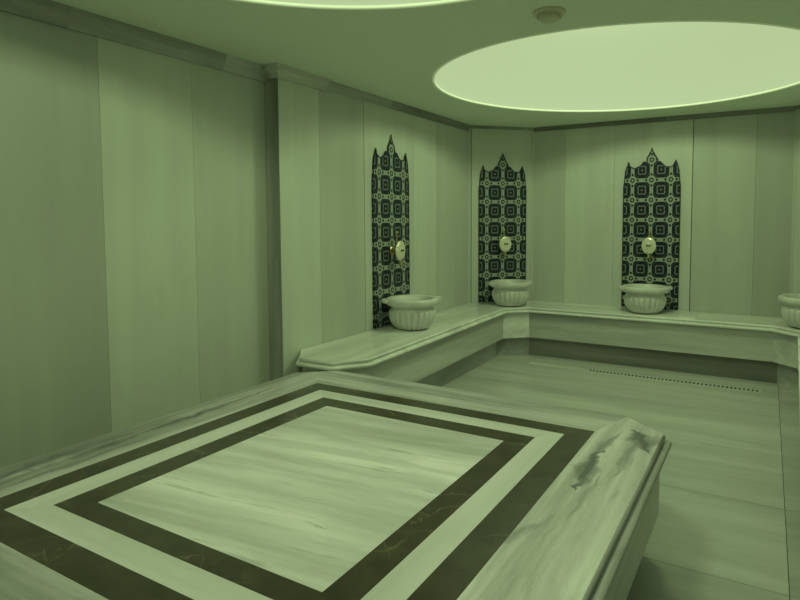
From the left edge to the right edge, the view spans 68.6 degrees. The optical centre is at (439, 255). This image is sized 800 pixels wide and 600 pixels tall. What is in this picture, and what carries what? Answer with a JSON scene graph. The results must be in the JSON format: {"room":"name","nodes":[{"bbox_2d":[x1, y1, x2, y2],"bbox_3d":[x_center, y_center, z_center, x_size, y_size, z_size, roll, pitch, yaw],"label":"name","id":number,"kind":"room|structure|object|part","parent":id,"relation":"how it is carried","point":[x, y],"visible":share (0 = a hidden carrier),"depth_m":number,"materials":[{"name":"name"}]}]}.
{"room":"spa","nodes":[
{"label":"spa","id":0,"kind":"room"},
{"bbox_2d":[0,11,269,467],"bbox_3d":[-2.537,0.091,2.272,0.140,2.715,4.860,2,4,29],"label":"wall","id":1,"kind":"structure","parent":0,"point":[134,267],"depth_m":3.35,"materials":[{"name":"stone"}]},
{"bbox_2d":[0,0,265,81],"bbox_3d":[-2.455,-1.194,2.146,0.055,0.115,4.860,2,4,29],"label":"trim","id":2,"kind":"structure","parent":1,"relation":"attached to","point":[51,12],"depth_m":3.32,"materials":[{"name":"stone"}]},
{"bbox_2d":[278,78,467,376],"bbox_3d":[-0.475,-0.119,5.654,0.140,2.715,3.066,2,4,29],"label":"wall","id":3,"kind":"structure","parent":0,"point":[328,140],"depth_m":4.96,"materials":[{"name":"stone"}]},
{"bbox_2d":[264,78,282,380],"bbox_3d":[-1.280,-0.039,4.366,0.277,2.715,0.030,2,4,29],"label":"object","id":4,"kind":"structure","parent":3,"relation":"attached to","point":[271,85],"depth_m":4.31,"materials":[{"name":"grey stone"}]},
{"bbox_2d":[262,62,328,90],"bbox_3d":[-1.096,-1.343,4.420,0.194,0.100,0.555,2,4,29],"label":"trim","id":5,"kind":"structure","parent":3,"relation":"attached to","point":[274,70],"depth_m":4.30,"materials":[{"name":"stone"}]},
{"bbox_2d":[372,134,409,328],"bbox_3d":[-0.457,-0.243,5.518,0.015,1.782,0.606,2,4,29],"label":"tile panel","id":6,"kind":"object","parent":3,"relation":"attached to","point":[390,175],"visible":0.98,"depth_m":5.46,"materials":[{"name":"grey tile"}]},
{"bbox_2d":[390,231,404,264],"bbox_3d":[-0.399,-0.071,5.496,0.123,0.321,0.157,2,4,29],"label":"tap","id":7,"kind":"object","parent":6,"relation":"attached to","point":[400,247],"visible":1,"depth_m":5.48,"materials":[{"name":"gold metal"}]},
{"bbox_3d":[-0.445,-0.048,5.524,0.018,0.084,0.084,2,4,29],"label":"wall plate","id":8,"kind":"part","parent":7,"relation":"part of","materials":[{"name":"gold metal"}]},
{"bbox_2d":[326,80,469,130],"bbox_3d":[-0.284,-1.434,5.752,0.024,0.082,2.568,2,4,29],"label":"trim","id":9,"kind":"structure","parent":3,"relation":"attached to","point":[333,86],"depth_m":5.45,"materials":[{"name":"stone"}]},
{"bbox_2d":[52,0,799,127],"bbox_3d":[0.240,-1.282,2.718,4.790,0.001,9.105,2,4,29],"label":"ceiling","id":10,"kind":"structure","parent":0,"point":[392,54],"depth_m":3.44,"materials":[{"name":"white paint"}]},
{"bbox_2d":[232,0,473,9],"bbox_3d":[-0.434,-1.649,1.621,2.904,0.877,2.904,2,4,29],"label":"dome light","id":11,"kind":"object","parent":10,"relation":"attached to","point":[309,4],"visible":1,"depth_m":3.07,"materials":[{"name":"grey glass"}]},
{"bbox_2d":[533,6,565,23],"bbox_3d":[0.586,-1.283,3.141,0.176,0.052,0.176,2,4,29],"label":"smoke detector","id":12,"kind":"object","parent":10,"relation":"attached to","point":[548,14],"visible":1,"depth_m":3.10,"materials":[{"name":"beige plastic"}]},
{"bbox_2d":[432,20,799,111],"bbox_3d":[1.452,-1.836,4.637,3.037,0.877,2.775,0,3,-5],"label":"dome light","id":13,"kind":"object","parent":10,"relation":"attached to","point":[636,66],"visible":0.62,"depth_m":5.60,"materials":[{"name":"grey glass"}]},
{"bbox_2d":[468,128,533,302],"bbox_3d":[0.723,-0.211,7.126,0.834,2.715,0.140,-1,4,-14],"label":"wall","id":14,"kind":"structure","parent":0,"point":[486,147],"depth_m":6.99,"materials":[{"name":"stone"}]},
{"bbox_2d":[470,125,533,130],"bbox_3d":[0.740,-1.528,6.971,0.834,0.046,0.014,-1,4,-14],"label":"trim","id":15,"kind":"structure","parent":14,"relation":"attached to","point":[471,126],"depth_m":6.97,"materials":[{"name":"stone"}]},
{"bbox_2d":[478,154,525,301],"bbox_3d":[0.754,-0.339,7.045,0.606,1.782,0.016,-1,4,-15],"label":"tile panel","id":16,"kind":"object","parent":14,"relation":"attached to","point":[502,190],"visible":0.99,"depth_m":7.03,"materials":[{"name":"grey tile"}]},
{"bbox_2d":[499,229,511,254],"bbox_3d":[0.771,-0.164,6.992,0.157,0.321,0.123,-1,4,-14],"label":"tap","id":17,"kind":"object","parent":16,"relation":"attached to","point":[505,244],"visible":1,"depth_m":6.95,"materials":[{"name":"gold metal"}]},
{"bbox_2d":[441,354,799,599],"bbox_3d":[0.246,1.468,2.885,4.790,0.120,9.105,2,4,29],"label":"floor","id":18,"kind":"structure","parent":0,"point":[727,525],"depth_m":3.75,"materials":[{"name":"stone"}]},
{"bbox_2d":[0,371,671,599],"bbox_3d":[-0.466,1.148,2.397,2.362,0.580,2.526,2,4,29],"label":"stone platform","id":19,"kind":"object","parent":18,"relation":"on","point":[322,485],"visible":1,"depth_m":2.08,"materials":[{"name":"stone"}]},
{"bbox_3d":[-0.467,0.890,2.381,2.362,0.063,2.526,2,4,29],"label":"edge moulding","id":20,"kind":"part","parent":19,"relation":"part of","materials":[{"name":"stone"}]},
{"bbox_3d":[-0.466,1.064,2.392,2.264,0.349,2.428,2,4,29],"label":"panel","id":21,"kind":"part","parent":19,"relation":"part of","materials":[{"name":"stone"}]},
{"bbox_2d":[295,301,799,410],"bbox_3d":[1.429,0.983,4.968,3.904,0.590,3.662,2,4,29],"label":"bench","id":22,"kind":"object","parent":18,"relation":"on","point":[462,338],"visible":0.81,"depth_m":5.89,"materials":[{"name":"white stone"}]},
{"bbox_2d":[381,294,441,329],"bbox_3d":[-0.256,0.525,5.390,0.494,0.281,0.494,2,4,36],"label":"basin","id":23,"kind":"object","parent":22,"relation":"on","point":[410,311],"visible":1,"depth_m":5.22,"materials":[{"name":"stone"}]},
{"bbox_3d":[-0.256,0.560,5.392,0.434,0.212,0.431,-1,4,-18],"label":"bowl","id":24,"kind":"part","parent":23,"relation":"part of","materials":[{"name":"stone"}]},
{"bbox_2d":[488,279,531,306],"bbox_3d":[0.822,0.435,6.833,0.494,0.281,0.494,1,4,14],"label":"basin","id":25,"kind":"object","parent":22,"relation":"on","point":[505,292],"visible":1,"depth_m":6.67,"materials":[{"name":"stone"}]},
{"bbox_3d":[0.822,0.470,6.835,0.434,0.212,0.431,-2,4,-23],"label":"bowl","id":26,"kind":"part","parent":25,"relation":"part of","materials":[{"name":"stone"}]},
{"bbox_3d":[1.437,0.708,4.967,3.904,0.040,3.626,2,4,29],"label":"seat","id":27,"kind":"part","parent":22,"relation":"part of","materials":[{"name":"stone"}]},
{"bbox_3d":[1.334,0.899,4.793,3.886,0.322,3.178,2,4,29],"label":"apron panel","id":28,"kind":"part","parent":22,"relation":"part of","materials":[{"name":"stone"}]},
{"bbox_2d":[618,284,672,313],"bbox_3d":[2.206,0.465,6.294,0.494,0.281,0.494,-2,4,-34],"label":"basin","id":29,"kind":"object","parent":22,"relation":"on","point":[638,298],"visible":1,"depth_m":6.13,"materials":[{"name":"stone"}]},
{"bbox_3d":[2.206,0.499,6.296,0.434,0.212,0.431,0,3,4],"label":"bowl","id":30,"kind":"part","parent":29,"relation":"part of","materials":[{"name":"stone"}]},
{"bbox_2d":[778,293,799,327],"bbox_3d":[3.391,0.518,5.381,0.494,0.281,0.494,3,5,41],"label":"basin","id":31,"kind":"object","parent":22,"relation":"on","point":[790,312],"visible":1,"depth_m":5.33,"materials":[{"name":"stone"}]},
{"bbox_3d":[3.391,0.552,5.383,0.431,0.212,0.434,-1,4,-11],"label":"bowl","id":32,"kind":"part","parent":31,"relation":"part of","materials":[{"name":"stone"}]},
{"bbox_2d":[528,362,760,392],"bbox_3d":[1.967,1.217,5.920,2.250,0.005,0.090,2,4,29],"label":"drain grate","id":33,"kind":"object","parent":18,"relation":"on","point":[532,363],"visible":1,"depth_m":5.85,"materials":[{"name":"metal"}]},
{"bbox_2d":[533,111,794,317],"bbox_3d":[2.359,-0.180,6.561,2.708,2.715,0.140,2,4,29],"label":"wall","id":34,"kind":"structure","parent":0,"point":[736,172],"depth_m":6.28,"materials":[{"name":"stone"}]},
{"bbox_2d":[621,148,680,309],"bbox_3d":[2.334,-0.308,6.478,0.606,1.782,0.015,2,4,29],"label":"tile panel","id":35,"kind":"object","parent":34,"relation":"attached to","point":[652,189],"visible":0.99,"depth_m":6.45,"materials":[{"name":"grey tile"}]},
{"bbox_2d":[641,229,655,257],"bbox_3d":[2.302,-0.133,6.431,0.157,0.321,0.123,2,4,29],"label":"tap","id":36,"kind":"object","parent":35,"relation":"attached to","point":[648,245],"visible":1,"depth_m":6.39,"materials":[{"name":"gold metal"}]},
{"bbox_2d":[534,106,795,131],"bbox_3d":[2.317,-1.491,6.412,2.708,0.060,0.020,2,4,29],"label":"trim","id":37,"kind":"structure","parent":34,"relation":"attached to","point":[787,108],"depth_m":6.30,"materials":[{"name":"stone"}]},
{"bbox_2d":[789,109,799,293],"bbox_3d":[3.694,-0.117,5.461,0.140,2.715,0.834,-1,4,-17],"label":"wall","id":38,"kind":"structure","parent":0,"point":[794,288],"depth_m":5.77,"materials":[{"name":"stone"}]}
]}

